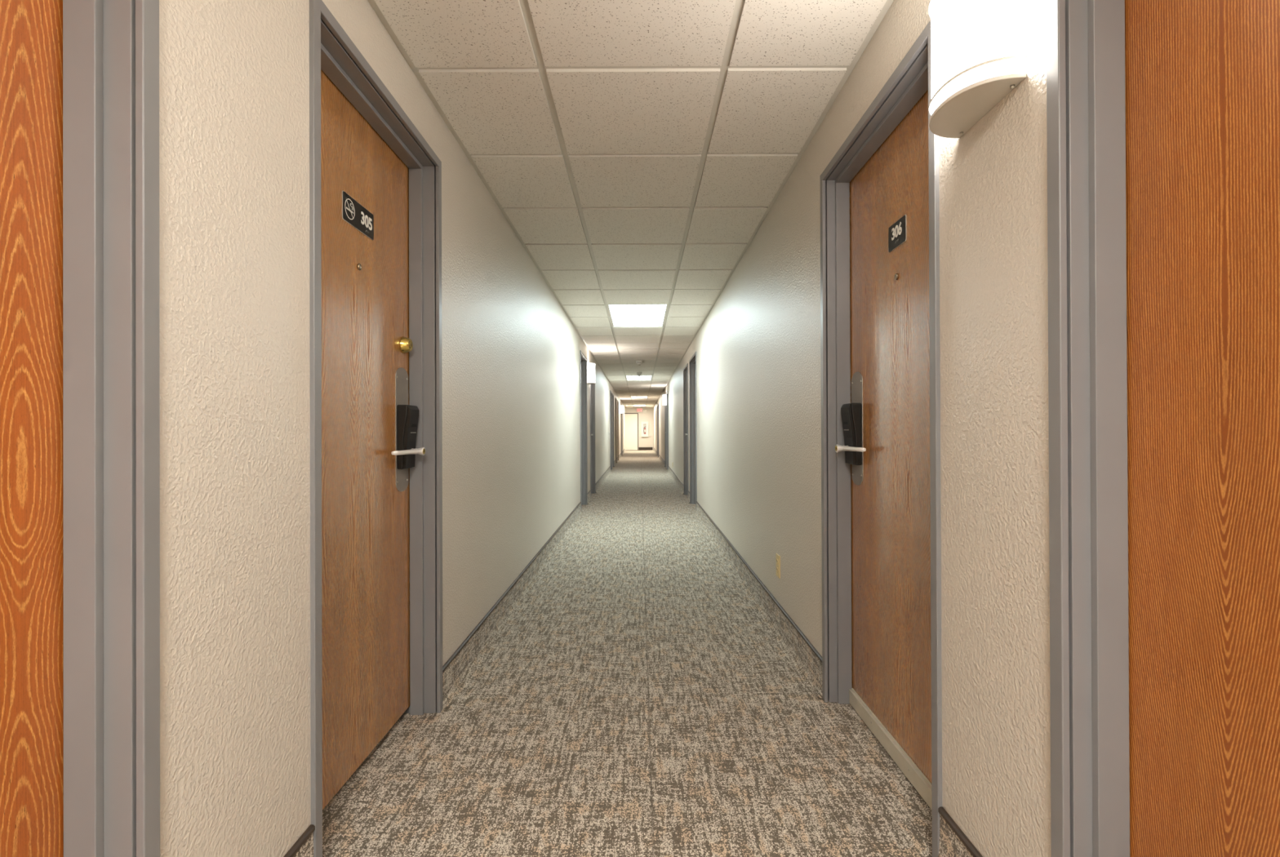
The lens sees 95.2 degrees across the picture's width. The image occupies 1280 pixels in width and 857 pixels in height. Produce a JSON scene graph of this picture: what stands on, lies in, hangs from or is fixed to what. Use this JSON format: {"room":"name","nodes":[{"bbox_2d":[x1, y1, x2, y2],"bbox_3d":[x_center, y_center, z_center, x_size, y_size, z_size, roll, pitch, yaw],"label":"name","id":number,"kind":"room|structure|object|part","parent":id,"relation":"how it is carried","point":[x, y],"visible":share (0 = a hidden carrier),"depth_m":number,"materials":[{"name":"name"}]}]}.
{"room":"hotel corridor","nodes":[
{"label":"hotel corridor","id":0,"kind":"room"},
{"bbox_2d":[159,0,624,856],"bbox_3d":[-0.826,-0.048,11.950,0.130,2.320,33.900,0,0,0],"label":"wall","id":1,"kind":"structure","parent":0,"point":[235,775],"depth_m":1.20,"materials":[{"name":"paint"}]},
{"bbox_2d":[0,0,63,856],"bbox_3d":[-0.842,0.023,0.480,0.123,2.008,0.794,0,0,0],"label":"door","id":2,"kind":"structure","parent":1,"relation":"in","point":[32,615],"depth_m":0.82,"materials":[{"name":"orange wood"}]},
{"bbox_2d":[62,0,159,856],"bbox_3d":[-0.830,0.020,0.480,0.161,2.075,0.864,0,0,0],"label":"door frame","id":3,"kind":"structure","parent":1,"relation":"attached to","point":[111,331],"depth_m":0.88,"materials":[{"name":"grey paint"}]},
{"bbox_3d":[-0.755,0.020,0.480,0.013,2.075,0.864,0,0,0],"label":"casing","id":4,"kind":"part","parent":3,"relation":"part of","materials":[{"name":"grey paint"}]},
{"bbox_2d":[320,69,425,809],"bbox_3d":[-0.841,0.026,1.779,0.125,2.008,0.798,0,0,0],"label":"door","id":5,"kind":"structure","parent":1,"relation":"in","point":[369,424],"depth_m":1.81,"materials":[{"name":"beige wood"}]},
{"bbox_3d":[-0.858,0.004,2.107,0.002,0.447,0.112,0,0,0],"label":"lock plate","id":6,"kind":"part","parent":5,"relation":"part of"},
{"bbox_3d":[-0.804,0.082,2.034,0.044,0.031,0.177,0,0,2],"label":"lever handle","id":7,"kind":"part","parent":5,"relation":"part of","materials":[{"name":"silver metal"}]},
{"bbox_2d":[309,0,442,856],"bbox_3d":[-0.830,0.024,1.779,0.161,2.075,0.868,0,0,0],"label":"door frame","id":8,"kind":"structure","parent":1,"relation":"attached to","point":[332,51],"depth_m":2.16,"materials":[{"name":"grey paint"}]},
{"bbox_2d":[284,448,625,856],"bbox_3d":[-0.733,1.016,11.947,0.051,0.149,33.900,0,0,0],"label":"baseboard","id":9,"kind":"structure","parent":1,"relation":"attached to","point":[460,670],"depth_m":2.93,"materials":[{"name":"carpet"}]},
{"bbox_2d":[579,350,587,505],"bbox_3d":[-0.830,0.042,7.870,0.161,2.075,0.884,0,0,0],"label":"door frame","id":10,"kind":"structure","parent":1,"relation":"attached to","point":[583,360],"depth_m":8.28,"materials":[{"name":"grey paint"}]},
{"bbox_2d":[587,363,595,384],"bbox_3d":[-0.710,-0.804,8.602,0.108,0.299,0.228,0,0,0],"label":"wall lamp","id":11,"kind":"object","parent":1,"relation":"attached to","point":[591,366],"visible":1,"depth_m":8.51,"materials":[{"name":"white plastic"}]},
{"bbox_2d":[590,383,595,493],"bbox_3d":[-0.830,0.047,9.350,0.161,2.075,0.884,0,0,0],"label":"door frame","id":12,"kind":"structure","parent":1,"relation":"attached to","point":[592,386],"depth_m":9.76,"materials":[{"name":"grey paint"}]},
{"bbox_2d":[609,390,612,469],"bbox_3d":[-0.831,0.064,15.275,0.161,2.075,0.874,0,0,0],"label":"door frame","id":13,"kind":"structure","parent":1,"relation":"attached to","point":[611,393],"depth_m":15.68,"materials":[{"name":"grey paint"}]},
{"bbox_2d":[612,393,613,466],"bbox_3d":[-0.831,0.068,16.410,0.161,2.075,0.844,0,0,0],"label":"door frame","id":14,"kind":"structure","parent":1,"relation":"attached to","point":[612,393],"depth_m":16.80,"materials":[{"name":"grey paint"}]},
{"bbox_2d":[615,397,617,462],"bbox_3d":[-0.831,0.074,18.450,0.161,2.075,0.864,0,0,0],"label":"door frame","id":15,"kind":"structure","parent":1,"relation":"attached to","point":[615,397],"depth_m":18.85,"materials":[{"name":"beige paint"}]},
{"bbox_2d":[617,400,618,460],"bbox_3d":[-0.831,0.079,20.100,0.161,2.075,0.864,0,0,0],"label":"door frame","id":16,"kind":"structure","parent":1,"relation":"attached to","point":[617,400],"depth_m":20.41,"materials":[{"name":"beige paint"}]},
{"bbox_2d":[619,405,622,413],"bbox_3d":[-0.711,-0.721,22.302,0.108,0.299,0.228,0,0,0],"label":"wall lamp","id":17,"kind":"object","parent":1,"relation":"attached to","point":[620,406],"visible":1,"depth_m":22.21,"materials":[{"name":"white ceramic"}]},
{"bbox_2d":[621,413,622,455],"bbox_3d":[-0.832,0.091,24.100,0.161,2.075,0.864,0,0,0],"label":"door frame","id":18,"kind":"structure","parent":1,"relation":"attached to","point":[621,414],"depth_m":24.50,"materials":[{"name":"grey paint"}]},
{"bbox_2d":[368,0,893,407],"bbox_3d":[-0.025,-1.175,13.004,1.480,0.008,36.000,0,0,0],"label":"ceiling grid","id":19,"kind":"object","parent":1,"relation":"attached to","point":[524,3],"depth_m":2.23,"materials":[{"name":"paint"}]},
{"bbox_2d":[322,449,932,856],"bbox_3d":[-0.822,1.120,12.997,3.750,0.050,36.200,0,0,0],"label":"floor","id":20,"kind":"structure","parent":0,"point":[637,702],"depth_m":1.96,"materials":[{"name":"carpet"}]},
{"bbox_2d":[373,0,886,407],"bbox_3d":[-0.996,-1.175,13.005,3.418,0.030,35.998,0,0,0],"label":"ceiling","id":21,"kind":"structure","parent":0,"point":[607,117],"depth_m":2.27,"materials":[{"name":"tile"}]},
{"bbox_2d":[607,304,667,326],"bbox_3d":[-0.023,-1.198,6.207,0.586,0.015,1.194,0,0,0],"label":"recessed light","id":22,"kind":"object","parent":21,"relation":"in","point":[621,315],"visible":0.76,"depth_m":6.13,"materials":[{"name":"paint"}]},
{"bbox_2d":[626,375,652,380],"bbox_3d":[-0.024,-1.176,13.514,0.586,0.015,1.194,0,0,0],"label":"recessed light","id":23,"kind":"object","parent":21,"relation":"in","point":[628,377],"visible":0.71,"depth_m":13.45,"materials":[{"name":"paint"}]},
{"bbox_2d":[631,396,647,398],"bbox_3d":[-0.024,-1.152,21.429,0.586,0.015,1.194,0,0,0],"label":"recessed light","id":24,"kind":"object","parent":21,"relation":"in","point":[631,397],"visible":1,"depth_m":21.39,"materials":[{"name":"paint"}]},
{"bbox_2d":[635,360,642,365],"bbox_3d":[-0.015,-1.129,10.103,0.116,0.087,0.116,0,0,0],"label":"smoke detector","id":25,"kind":"object","parent":21,"relation":"attached to","point":[638,362],"visible":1,"depth_m":10.07,"materials":[{"name":"white plastic"}]},
{"bbox_2d":[636,407,642,412],"bbox_3d":[-0.022,-0.992,30.884,0.314,0.236,0.049,0,0,0],"label":"exit sign","id":26,"kind":"object","parent":21,"relation":"hanging from","point":[638,410],"visible":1,"depth_m":30.86,"materials":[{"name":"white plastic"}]},
{"bbox_2d":[624,407,653,450],"bbox_3d":[-0.803,0.009,31.065,3.600,2.320,0.130,0,0,0],"label":"wall","id":27,"kind":"structure","parent":0,"point":[643,442],"depth_m":31.00,"materials":[{"name":"paint"}]},
{"bbox_2d":[624,413,637,449],"bbox_3d":[-0.475,0.181,30.994,0.681,1.910,0.010,0,0,0],"label":"door","id":28,"kind":"structure","parent":27,"relation":"in","point":[630,420],"depth_m":30.99,"materials":[{"name":"beige paint"}]},
{"bbox_2d":[624,413,638,449],"bbox_3d":[-0.475,0.163,30.991,0.775,1.970,0.018,0,0,0],"label":"door frame","id":29,"kind":"structure","parent":27,"relation":"attached to","point":[624,413],"depth_m":30.98,"materials":[{"name":"grey metal"}]},
{"bbox_2d":[641,422,648,436],"bbox_3d":[0.262,0.035,30.938,0.370,0.800,0.125,0,0,0],"label":"fire extinguisher cabinet","id":30,"kind":"object","parent":27,"relation":"attached to","point":[645,424],"visible":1,"depth_m":30.90,"materials":[{"name":"white metal"}]},
{"bbox_2d":[638,447,652,449],"bbox_3d":[0.301,1.070,30.991,0.740,0.150,0.013,0,0,0],"label":"baseboard","id":31,"kind":"structure","parent":27,"relation":"attached to","point":[639,448],"depth_m":30.99,"materials":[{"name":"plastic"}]},
{"bbox_2d":[653,0,1051,856],"bbox_3d":[0.784,-0.051,13.000,0.130,2.320,36.000,0,0,0],"label":"wall","id":32,"kind":"structure","parent":0,"point":[757,348],"depth_m":1.31,"materials":[{"name":"paint"}]},
{"bbox_2d":[657,405,657,455],"bbox_3d":[0.788,0.097,23.650,0.161,2.049,0.864,0,0,0],"label":"door frame","id":33,"kind":"structure","parent":32,"relation":"attached to","point":[657,406],"depth_m":24.05,"materials":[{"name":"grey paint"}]},
{"bbox_2d":[657,404,659,457],"bbox_3d":[0.788,0.093,22.400,0.161,2.049,0.864,0,0,0],"label":"door frame","id":34,"kind":"structure","parent":32,"relation":"attached to","point":[658,404],"depth_m":22.80,"materials":[{"name":"grey paint"}]},
{"bbox_2d":[662,394,666,405],"bbox_3d":[0.662,-0.761,15.742,0.108,0.299,0.228,0,0,0],"label":"wall lamp","id":35,"kind":"object","parent":32,"relation":"attached to","point":[664,395],"visible":0.94,"depth_m":15.65,"materials":[{"name":"white plastic"}]},
{"bbox_2d":[664,405,666,466],"bbox_3d":[0.789,0.075,16.305,0.161,2.049,0.774,0,0,0],"label":"door frame","id":36,"kind":"structure","parent":32,"relation":"attached to","point":[664,406],"depth_m":16.66,"materials":[{"name":"grey paint"}]},
{"bbox_3d":[0.715,0.075,16.305,0.013,2.049,0.774,0,0,0],"label":"casing","id":37,"kind":"part","parent":36,"relation":"part of","materials":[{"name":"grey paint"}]},
{"bbox_2d":[666,391,668,469],"bbox_3d":[0.789,0.071,15.155,0.161,2.049,0.874,0,0,0],"label":"door frame","id":38,"kind":"structure","parent":32,"relation":"attached to","point":[667,393],"depth_m":15.56,"materials":[{"name":"grey paint"}]},
{"bbox_2d":[683,363,688,498],"bbox_3d":[0.789,0.053,9.115,0.161,2.049,0.834,0,0,0],"label":"door frame","id":39,"kind":"structure","parent":32,"relation":"attached to","point":[686,368],"depth_m":9.50,"materials":[{"name":"grey paint"}]},
{"bbox_2d":[688,351,697,504],"bbox_3d":[0.789,0.049,7.883,0.161,2.049,0.949,0,0,0],"label":"door frame","id":40,"kind":"structure","parent":32,"relation":"attached to","point":[692,362],"depth_m":8.31,"materials":[{"name":"grey paint"}]},
{"bbox_2d":[776,553,780,578],"bbox_3d":[0.718,0.716,3.044,0.009,0.116,0.072,0,0,0],"label":"wall outlet","id":41,"kind":"object","parent":32,"relation":"attached to","point":[778,557],"visible":1,"depth_m":3.02,"materials":[{"name":"beige plastic"}]},
{"bbox_2d":[653,447,982,856],"bbox_3d":[0.698,1.014,12.997,0.051,0.149,36.000,0,0,0],"label":"baseboard","id":42,"kind":"structure","parent":32,"relation":"attached to","point":[801,654],"depth_m":2.87,"materials":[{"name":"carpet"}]},
{"bbox_2d":[819,20,942,856],"bbox_3d":[0.790,0.031,1.844,0.161,2.049,0.888,0,0,0],"label":"door frame","id":43,"kind":"structure","parent":32,"relation":"attached to","point":[911,79],"depth_m":2.24,"materials":[{"name":"grey paint"}]},
{"bbox_2d":[835,89,931,809],"bbox_3d":[0.794,0.046,1.844,0.125,2.007,0.818,0,0,0],"label":"door","id":44,"kind":"structure","parent":32,"relation":"in","point":[886,422],"depth_m":1.88,"materials":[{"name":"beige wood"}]},
{"bbox_3d":[0.757,0.074,2.110,0.044,0.031,0.177,0,0,-2],"label":"lever handle","id":45,"kind":"part","parent":44,"relation":"part of","materials":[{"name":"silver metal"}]},
{"bbox_3d":[0.811,0.000,2.182,0.002,0.423,0.112,0,0,0],"label":"lock plate","id":46,"kind":"part","parent":44,"relation":"part of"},
{"bbox_2d":[928,0,1026,137],"bbox_3d":[0.663,-0.795,1.198,0.108,0.299,0.228,0,0,0],"label":"wall lamp","id":47,"kind":"object","parent":32,"relation":"attached to","point":[979,56],"visible":1,"depth_m":1.13,"materials":[{"name":"white plastic"}]},
{"bbox_2d":[1046,0,1129,856],"bbox_3d":[0.790,0.028,0.573,0.161,2.049,0.884,0,0,0],"label":"door frame","id":48,"kind":"structure","parent":32,"relation":"attached to","point":[1086,95],"depth_m":0.98,"materials":[{"name":"grey paint"}]},
{"bbox_3d":[0.716,0.028,0.573,0.013,2.049,0.884,0,0,0],"label":"casing","id":49,"kind":"part","parent":48,"relation":"part of","materials":[{"name":"grey paint"}]},
{"bbox_2d":[1124,0,1279,856],"bbox_3d":[0.795,0.030,0.573,0.123,1.982,0.814,0,0,0],"label":"door","id":50,"kind":"structure","parent":32,"relation":"in","point":[1202,77],"depth_m":0.84,"materials":[{"name":"red wood"}]}
]}

